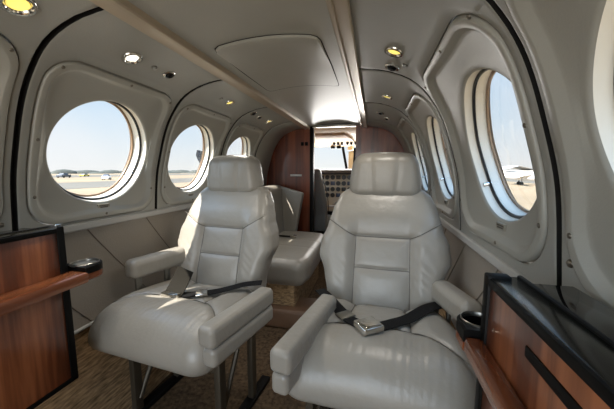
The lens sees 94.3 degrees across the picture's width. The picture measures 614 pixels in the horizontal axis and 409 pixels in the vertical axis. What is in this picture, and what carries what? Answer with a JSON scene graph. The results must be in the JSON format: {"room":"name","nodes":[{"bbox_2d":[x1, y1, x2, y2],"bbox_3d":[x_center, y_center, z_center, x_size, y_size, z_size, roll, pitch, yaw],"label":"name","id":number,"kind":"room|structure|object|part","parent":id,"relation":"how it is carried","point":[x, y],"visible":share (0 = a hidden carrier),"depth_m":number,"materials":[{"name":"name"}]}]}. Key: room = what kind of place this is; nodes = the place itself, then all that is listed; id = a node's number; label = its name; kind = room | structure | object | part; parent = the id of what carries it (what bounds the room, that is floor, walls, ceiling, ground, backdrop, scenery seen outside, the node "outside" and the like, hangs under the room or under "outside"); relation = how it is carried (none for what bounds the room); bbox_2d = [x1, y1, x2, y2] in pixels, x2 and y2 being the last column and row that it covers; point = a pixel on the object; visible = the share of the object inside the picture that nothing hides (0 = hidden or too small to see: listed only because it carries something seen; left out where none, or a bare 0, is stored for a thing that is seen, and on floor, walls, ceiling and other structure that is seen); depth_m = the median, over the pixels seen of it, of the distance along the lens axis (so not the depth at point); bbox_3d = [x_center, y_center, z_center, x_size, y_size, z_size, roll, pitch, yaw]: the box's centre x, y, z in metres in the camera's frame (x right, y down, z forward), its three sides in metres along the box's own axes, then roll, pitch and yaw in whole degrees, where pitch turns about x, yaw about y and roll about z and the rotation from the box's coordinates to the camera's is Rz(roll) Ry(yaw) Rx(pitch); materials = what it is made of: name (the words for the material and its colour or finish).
{"room":"aircraft cabin","nodes":[
{"label":"aircraft cabin","id":0,"kind":"room"},
{"bbox_2d":[0,0,302,408],"bbox_3d":[-0.467,0.041,1.840,0.540,1.505,5.862,2,7,13],"label":"wall","id":1,"kind":"structure","parent":0,"point":[83,31],"depth_m":1.06,"materials":[{"name":"plastic"}]},
{"bbox_2d":[0,34,18,216],"bbox_3d":[-0.896,-0.144,0.554,0.254,0.520,0.497,2,7,13],"label":"window","id":2,"kind":"structure","parent":1,"relation":"in","point":[9,63],"depth_m":0.75,"materials":[{"name":"plastic"}]},
{"bbox_2d":[0,0,38,15],"bbox_3d":[-0.652,-0.451,0.643,0.067,0.031,0.070,1,7,8],"label":"light","id":3,"kind":"object","parent":1,"relation":"attached to","point":[19,7],"visible":1,"depth_m":0.65,"materials":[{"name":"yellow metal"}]},
{"bbox_2d":[0,224,102,408],"bbox_3d":[-0.861,0.345,0.437,0.235,0.482,1.076,2,7,13],"label":"console","id":4,"kind":"object","parent":1,"relation":"attached to","point":[38,356],"visible":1,"depth_m":0.76,"materials":[{"name":"brown wood"}]},
{"bbox_2d":[0,228,31,233],"bbox_3d":[-0.918,0.138,0.377,0.100,0.022,0.980,2,7,13],"label":"countertop","id":5,"kind":"structure","parent":4,"relation":"on","point":[1,232],"depth_m":0.82,"materials":[{"name":"black"}]},
{"bbox_3d":[-0.842,0.128,0.357,0.045,0.015,0.978,2,7,13],"label":"panel","id":6,"kind":"part","parent":4,"relation":"part of","materials":[{"name":"black plastic"}]},
{"bbox_2d":[67,258,102,273],"bbox_3d":[-0.694,0.200,0.894,0.092,0.046,0.082,2,7,13],"label":"cup holder","id":7,"kind":"object","parent":4,"relation":"on","point":[88,265],"depth_m":0.87,"materials":[{"name":"black plastic"}]},
{"bbox_2d":[26,61,170,223],"bbox_3d":[-0.767,-0.209,1.103,0.254,0.520,0.512,2,7,13],"label":"window","id":8,"kind":"structure","parent":1,"relation":"in","point":[65,86],"depth_m":1.01,"materials":[{"name":"plastic"}]},
{"bbox_3d":[-0.808,0.675,1.029,0.078,0.420,3.970,2,7,13],"label":"carpet panel","id":9,"kind":"part","parent":1,"relation":"part of","materials":[{"name":"brown carpet"}]},
{"bbox_3d":[-0.856,0.279,0.994,0.017,0.375,3.970,2,7,13],"label":"leather panel","id":10,"kind":"part","parent":1,"relation":"part of","materials":[{"name":"beige leather"}]},
{"bbox_3d":[-0.858,0.090,0.972,0.018,0.030,3.970,2,7,13],"label":"sill trim","id":11,"kind":"part","parent":1,"relation":"part of","materials":[{"name":"grey plastic"}]},
{"bbox_2d":[121,52,142,64],"bbox_3d":[-0.582,-0.486,0.948,0.062,0.029,0.065,2,7,18],"label":"light","id":12,"kind":"object","parent":1,"relation":"attached to","point":[131,58],"visible":1,"depth_m":0.95,"materials":[{"name":"silver metal"}]},
{"bbox_2d":[163,71,174,78],"bbox_3d":[-0.539,-0.506,1.114,0.045,0.025,0.047,2,7,13],"label":"air vent","id":13,"kind":"object","parent":1,"relation":"in","point":[169,74],"visible":1,"depth_m":1.10,"materials":[{"name":"silver metal"}]},
{"bbox_2d":[161,104,230,204],"bbox_3d":[-0.639,-0.273,1.649,0.254,0.520,0.492,2,7,13],"label":"window","id":14,"kind":"structure","parent":1,"relation":"in","point":[214,126],"depth_m":1.63,"materials":[{"name":"plastic"}]},
{"bbox_2d":[89,0,309,129],"bbox_3d":[-0.442,-0.499,0.805,0.054,0.026,3.970,2,7,13],"label":"trim","id":15,"kind":"structure","parent":1,"relation":"attached to","point":[124,10],"depth_m":0.91,"materials":[{"name":"beige plastic"}]},
{"bbox_2d":[225,100,233,104],"bbox_3d":[-0.428,-0.562,1.575,0.052,0.025,0.054,2,7,18],"label":"light","id":16,"kind":"object","parent":1,"relation":"attached to","point":[230,102],"visible":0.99,"depth_m":1.57,"materials":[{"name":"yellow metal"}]},
{"bbox_2d":[224,123,263,155],"bbox_3d":[-0.513,-0.336,2.184,0.254,0.520,0.487,2,7,13],"label":"window","id":17,"kind":"structure","parent":1,"relation":"in","point":[250,135],"depth_m":2.21,"materials":[{"name":"plastic"}]},
{"bbox_2d":[146,261,332,408],"bbox_3d":[0.040,0.808,1.817,1.420,0.030,5.850,2,7,13],"label":"floor","id":18,"kind":"structure","parent":0,"point":[189,392],"depth_m":1.34,"materials":[{"name":"carpet"}]},
{"bbox_2d":[88,155,278,408],"bbox_3d":[-0.415,0.324,1.200,0.648,1.081,0.686,2,7,19],"label":"chair","id":19,"kind":"object","parent":18,"relation":"on","point":[217,298],"visible":1,"depth_m":1.16,"materials":[{"name":"leather"}]},
{"bbox_3d":[-0.699,0.694,1.164,0.026,0.315,0.036,2,7,19],"label":"leg","id":20,"kind":"part","parent":19,"relation":"part of","materials":[{"name":"grey metal"}]},
{"bbox_3d":[-0.711,0.367,1.206,0.012,0.160,0.028,2,7,19],"label":"armrest post","id":21,"kind":"part","parent":19,"relation":"part of","materials":[{"name":"grey leather"}]},
{"bbox_3d":[-0.666,0.255,1.275,0.072,0.082,0.264,4,8,28],"label":"armrest","id":22,"kind":"part","parent":19,"relation":"part of","materials":[{"name":"leather"}]},
{"bbox_3d":[-0.655,0.844,1.310,0.044,0.022,0.430,2,7,19],"label":"floor rail","id":23,"kind":"part","parent":19,"relation":"part of","materials":[{"name":"black metal"}]},
{"bbox_3d":[-0.647,0.353,1.321,0.012,0.160,0.028,2,7,19],"label":"armrest post","id":24,"kind":"part","parent":19,"relation":"part of","materials":[{"name":"silver metal"}]},
{"bbox_2d":[88,279,251,376],"bbox_3d":[-0.486,0.440,1.123,0.540,0.183,0.440,2,7,19],"label":"seat cushion","id":25,"kind":"object","parent":19,"relation":"on","point":[157,325],"depth_m":0.97,"materials":[{"name":"leather"}]},
{"bbox_3d":[-0.312,0.710,1.030,0.026,0.315,0.036,2,7,19],"label":"leg","id":26,"kind":"part","parent":19,"relation":"part of","materials":[{"name":"grey metal"}]},
{"bbox_3d":[-0.384,0.169,1.387,0.515,0.520,0.254,2,7,19],"label":"backrest","id":27,"kind":"part","parent":19,"relation":"part of","materials":[{"name":"leather"}]},
{"bbox_3d":[-0.220,0.361,0.947,0.062,0.065,0.327,3,7,25],"label":"armrest","id":28,"kind":"part","parent":19,"relation":"part of","materials":[{"name":"leather"}]},
{"bbox_3d":[-0.239,0.686,1.237,0.026,0.315,0.036,2,7,19],"label":"leg","id":29,"kind":"part","parent":19,"relation":"part of","materials":[{"name":"grey metal"}]},
{"bbox_3d":[-0.267,0.860,1.176,0.044,0.022,0.430,2,7,19],"label":"floor rail","id":30,"kind":"part","parent":19,"relation":"part of","materials":[{"name":"black metal"}]},
{"bbox_2d":[265,297,316,328],"bbox_3d":[0.056,0.723,1.876,1.220,0.125,0.230,2,7,13],"label":"step","id":31,"kind":"structure","parent":18,"relation":"on","point":[284,316],"depth_m":1.81,"materials":[{"name":"brown wood"}]},
{"bbox_2d":[264,185,323,305],"bbox_3d":[-0.190,0.302,2.272,0.600,0.870,0.920,2,7,13],"label":"seat","id":32,"kind":"object","parent":18,"relation":"on","point":[293,273],"visible":0.49,"depth_m":2.09,"materials":[{"name":"leather"}]},
{"bbox_3d":[-0.380,0.113,2.295,0.147,0.500,0.920,2,7,13],"label":"backrest","id":33,"kind":"part","parent":32,"relation":"part of","materials":[{"name":"leather"}]},
{"bbox_3d":[-0.149,0.043,2.677,0.242,0.431,0.060,2,7,13],"label":"panel","id":34,"kind":"part","parent":32,"relation":"part of","materials":[{"name":"leather"}]},
{"bbox_2d":[267,231,323,285],"bbox_3d":[-0.190,0.385,2.282,0.600,0.182,0.920,2,7,13],"label":"seat cushion","id":35,"kind":"object","parent":32,"relation":"on","point":[296,257],"depth_m":1.90,"materials":[{"name":"leather"}]},
{"bbox_2d":[314,169,330,260],"bbox_3d":[0.042,0.103,3.317,0.474,1.020,0.568,2,7,13],"label":"seat","id":36,"kind":"object","parent":18,"relation":"on","point":[321,219],"visible":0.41,"depth_m":3.05,"materials":[{"name":"grey leather"}]},
{"bbox_3d":[0.000,-0.064,3.115,0.440,0.640,0.197,2,7,13],"label":"backrest","id":37,"kind":"part","parent":36,"relation":"part of","materials":[{"name":"grey leather"}]},
{"bbox_2d":[326,215,330,228],"bbox_3d":[0.055,0.207,3.382,0.460,0.130,0.460,2,7,13],"label":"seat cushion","id":38,"kind":"object","parent":36,"relation":"on","point":[328,216],"depth_m":3.18,"materials":[{"name":"grey leather"}]},
{"bbox_2d":[270,152,481,408],"bbox_3d":[0.266,0.350,0.974,0.578,1.081,0.726,2,7,16],"label":"chair","id":39,"kind":"object","parent":18,"relation":"on","point":[377,337],"visible":0.98,"depth_m":0.95,"materials":[{"name":"leather"}]},
{"bbox_3d":[0.005,0.371,0.864,0.062,0.065,0.367,3,7,24],"label":"armrest","id":40,"kind":"part","parent":39,"relation":"part of","materials":[{"name":"leather"}]},
{"bbox_3d":[0.012,0.720,0.946,0.026,0.315,0.036,2,7,16],"label":"leg","id":41,"kind":"part","parent":39,"relation":"part of","materials":[{"name":"grey metal"}]},
{"bbox_2d":[289,299,476,408],"bbox_3d":[0.226,0.464,0.917,0.540,0.183,0.440,2,7,16],"label":"seat cushion","id":42,"kind":"object","parent":39,"relation":"on","point":[417,360],"depth_m":0.76,"materials":[{"name":"leather"}]},
{"bbox_3d":[0.312,0.193,1.185,0.515,0.520,0.254,2,7,16],"label":"backrest","id":43,"kind":"part","parent":39,"relation":"part of","materials":[{"name":"leather"}]},
{"bbox_3d":[0.495,0.424,1.003,0.012,0.160,0.028,2,7,16],"label":"armrest post","id":44,"kind":"part","parent":39,"relation":"part of","materials":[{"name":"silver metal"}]},
{"bbox_3d":[0.498,0.326,0.961,0.072,0.083,0.199,-1,7,-5],"label":"armrest","id":45,"kind":"part","parent":39,"relation":"part of","materials":[{"name":"leather"}]},
{"bbox_2d":[128,0,360,126],"bbox_3d":[-0.178,-0.562,0.762,0.655,0.122,4.020,2,7,13],"label":"ceiling","id":46,"kind":"structure","parent":0,"point":[288,51],"depth_m":0.97,"materials":[{"name":"plastic"}]},
{"bbox_3d":[-0.082,-0.576,1.216,0.378,0.033,0.563,2,7,13],"label":"hatch panel","id":47,"kind":"part","parent":46,"relation":"part of","materials":[{"name":"plastic"}]},
{"bbox_2d":[267,125,404,231],"bbox_3d":[0.267,-0.033,2.744,1.430,1.431,0.064,2,7,13],"label":"wall","id":48,"kind":"structure","parent":0,"point":[291,166],"depth_m":2.76,"materials":[{"name":"brown wood"}]},
{"bbox_3d":[0.049,-0.039,2.795,0.034,1.425,0.062,2,7,13],"label":"edge post","id":49,"kind":"part","parent":48,"relation":"part of","materials":[{"name":"black metal"}]},
{"bbox_2d":[312,123,358,127],"bbox_3d":[0.259,-0.749,2.660,0.467,0.057,0.066,2,7,13],"label":"trim","id":50,"kind":"structure","parent":48,"relation":"attached to","point":[327,125],"depth_m":2.63,"materials":[{"name":"plastic"}]},
{"bbox_2d":[349,0,589,329],"bbox_3d":[0.525,0.068,1.610,0.541,1.505,5.862,2,7,13],"label":"wall","id":51,"kind":"structure","parent":0,"point":[417,28],"depth_m":0.75,"materials":[{"name":"plastic"}]},
{"bbox_2d":[325,0,366,127],"bbox_3d":[0.075,-0.485,0.685,0.054,0.026,3.970,2,7,13],"label":"trim","id":52,"kind":"structure","parent":51,"relation":"attached to","point":[339,11],"depth_m":0.91,"materials":[{"name":"beige plastic"}]},
{"bbox_2d":[381,95,392,99],"bbox_3d":[0.412,-0.554,1.466,0.057,0.025,0.059,1,7,8],"label":"light","id":53,"kind":"object","parent":51,"relation":"attached to","point":[383,96],"visible":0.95,"depth_m":1.47,"materials":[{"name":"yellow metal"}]},
{"bbox_2d":[385,63,399,70],"bbox_3d":[0.313,-0.503,1.046,0.056,0.026,0.057,2,7,13],"label":"air vent","id":54,"kind":"object","parent":51,"relation":"in","point":[391,67],"visible":1,"depth_m":1.03,"materials":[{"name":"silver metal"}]},
{"bbox_2d":[384,47,403,56],"bbox_3d":[0.280,-0.490,0.915,0.063,0.026,0.065,2,7,18],"label":"light","id":55,"kind":"object","parent":51,"relation":"attached to","point":[391,51],"visible":1,"depth_m":0.91,"materials":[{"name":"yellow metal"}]},
{"bbox_2d":[397,117,429,194],"bbox_3d":[0.743,-0.292,1.919,0.254,0.544,0.517,2,7,13],"label":"window","id":56,"kind":"structure","parent":51,"relation":"in","point":[406,129],"depth_m":2.03,"materials":[{"name":"plastic"}]},
{"bbox_2d":[406,93,456,217],"bbox_3d":[0.613,-0.227,1.368,0.254,0.544,0.497,2,7,13],"label":"window","id":57,"kind":"structure","parent":51,"relation":"in","point":[420,111],"depth_m":1.47,"materials":[{"name":"plastic"}]},
{"bbox_3d":[0.441,0.709,0.740,0.078,0.420,3.970,2,7,13],"label":"carpet panel","id":58,"kind":"part","parent":51,"relation":"part of","materials":[{"name":"brown carpet"}]},
{"bbox_3d":[0.489,0.337,0.685,0.017,0.332,3.970,2,7,13],"label":"leather panel","id":59,"kind":"part","parent":51,"relation":"part of","materials":[{"name":"beige leather"}]},
{"bbox_2d":[424,14,547,261],"bbox_3d":[0.480,-0.161,0.801,0.255,0.544,0.550,2,7,13],"label":"window","id":60,"kind":"structure","parent":51,"relation":"in","point":[458,77],"depth_m":0.80,"materials":[{"name":"plastic"}]},
{"bbox_3d":[0.494,0.170,0.664,0.019,0.030,3.970,2,7,13],"label":"sill trim","id":61,"kind":"part","parent":51,"relation":"part of","materials":[{"name":"grey plastic"}]},
{"bbox_2d":[456,272,613,408],"bbox_3d":[0.258,0.391,0.099,0.171,0.471,0.919,2,7,13],"label":"console","id":62,"kind":"object","parent":51,"relation":"attached to","point":[530,345],"visible":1,"depth_m":0.34,"materials":[{"name":"brown wood"}]},
{"bbox_2d":[456,311,480,341],"bbox_3d":[0.305,0.226,0.508,0.068,0.046,0.069,2,7,13],"label":"cup holder","id":63,"kind":"object","parent":62,"relation":"on","point":[468,323],"depth_m":0.50,"materials":[{"name":"black plastic"}]},
{"bbox_3d":[0.218,0.170,0.047,0.045,0.015,0.852,2,7,13],"label":"panel","id":64,"kind":"part","parent":62,"relation":"part of","materials":[{"name":"brown wood"}]},
{"bbox_2d":[534,284,613,340],"bbox_3d":[0.280,0.184,0.035,0.071,0.022,0.854,2,7,13],"label":"countertop","id":65,"kind":"structure","parent":62,"relation":"on","point":[597,314],"depth_m":0.37,"materials":[{"name":"black"}]},
{"bbox_2d":[505,0,613,309],"bbox_3d":[0.345,-0.093,0.228,0.254,0.544,0.509,2,7,13],"label":"window","id":66,"kind":"structure","parent":51,"relation":"in","point":[570,43],"depth_m":0.42,"materials":[{"name":"plastic"}]},
{"bbox_3d":[0.607,0.023,4.172,1.420,0.980,0.040,2,7,13],"label":"wall","id":67,"kind":"structure","parent":0,"visible":0},
{"bbox_2d":[320,169,351,210],"bbox_3d":[0.490,-0.187,3.820,1.240,0.580,0.646,2,7,13],"label":"panel","id":68,"kind":"object","parent":67,"relation":"attached to","point":[337,181],"visible":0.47,"depth_m":3.85,"materials":[{"name":"beige"}]},
{"bbox_2d":[342,146,355,168],"bbox_3d":[0.588,-0.672,3.960,1.320,0.450,0.260,2,7,13],"label":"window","id":69,"kind":"structure","parent":67,"relation":"in","point":[352,151],"depth_m":4.01,"materials":[{"name":"clear glass"}]},
{"bbox_3d":[0.535,-0.640,4.028,0.133,0.359,0.036,-6,9,-40],"label":"post","id":70,"kind":"part","parent":69,"relation":"part of","materials":[{"name":"black"}]},
{"bbox_3d":[0.609,-0.658,3.967,0.070,0.420,0.200,2,7,13],"label":"post","id":71,"kind":"part","parent":69,"relation":"part of","materials":[{"name":"beige"}]},
{"label":"outside","id":72,"kind":"structure","parent":0,"visible":0},
{"bbox_2d":[51,173,536,209],"bbox_3d":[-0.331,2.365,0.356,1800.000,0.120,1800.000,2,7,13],"label":"ground","id":73,"kind":"structure","parent":72,"point":[525,194],"depth_m":49.53,"materials":[{"name":"beige concrete"}]},
{"bbox_2d":[56,173,70,177],"bbox_3d":[-84.847,-10.134,99.404,2.040,1.611,4.400,0,7,-4],"label":"car","id":74,"kind":"object","parent":73,"relation":"on","point":[63,175],"visible":1,"depth_m":98.43,"materials":[{"name":"grey paint"}]},
{"bbox_2d":[102,174,110,179],"bbox_3d":[-54.174,-7.450,77.000,1.672,1.510,2.600,-3,7,-21],"label":"cart","id":75,"kind":"object","parent":73,"relation":"on","point":[105,176],"visible":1,"depth_m":76.19,"materials":[{"name":"white paint"}]},
{"bbox_2d":[50,169,196,173],"bbox_3d":[25.655,-12.212,106.946,697.524,4.406,483.134,2,7,13],"label":"scrub","id":76,"kind":"object","parent":73,"relation":"on","point":[60,170],"visible":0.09,"depth_m":251.34,"materials":[{"name":"plant"}]},
{"bbox_2d":[502,166,532,172],"bbox_3d":[144.930,-24.408,202.940,30.800,5.800,14.800,0,7,-4],"label":"hangar","id":77,"kind":"structure","parent":73,"relation":"on","point":[520,168],"depth_m":196.99,"materials":[{"name":"beige metal"}]},
{"bbox_2d":[504,172,534,184],"bbox_3d":[36.069,-5.045,48.044,9.993,3.495,9.908,-2,7,-17],"label":"airplane","id":78,"kind":"object","parent":73,"relation":"on","point":[528,176],"visible":0.41,"depth_m":47.52,"materials":[{"name":"white paint"}]},
{"bbox_3d":[0.444,-0.841,3.364,1.420,0.035,1.400,2,7,13],"label":"ceiling","id":79,"kind":"structure","parent":0,"visible":0},
{"bbox_2d":[314,127,355,148],"bbox_3d":[0.295,-0.769,3.351,1.000,0.145,1.090,2,7,13],"label":"panel","id":80,"kind":"object","parent":79,"relation":"attached to","point":[323,137],"visible":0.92,"depth_m":3.32,"materials":[{"name":"white plastic"}]},
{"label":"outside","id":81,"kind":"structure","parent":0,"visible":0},
{"bbox_2d":[196,150,201,162],"bbox_3d":[-1.086,-0.070,4.781,1.532,1.679,0.370,2,7,13],"label":"propeller","id":82,"kind":"object","parent":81,"point":[198,153],"visible":0.06,"depth_m":4.75,"materials":[{"name":"black metal"}]}
]}

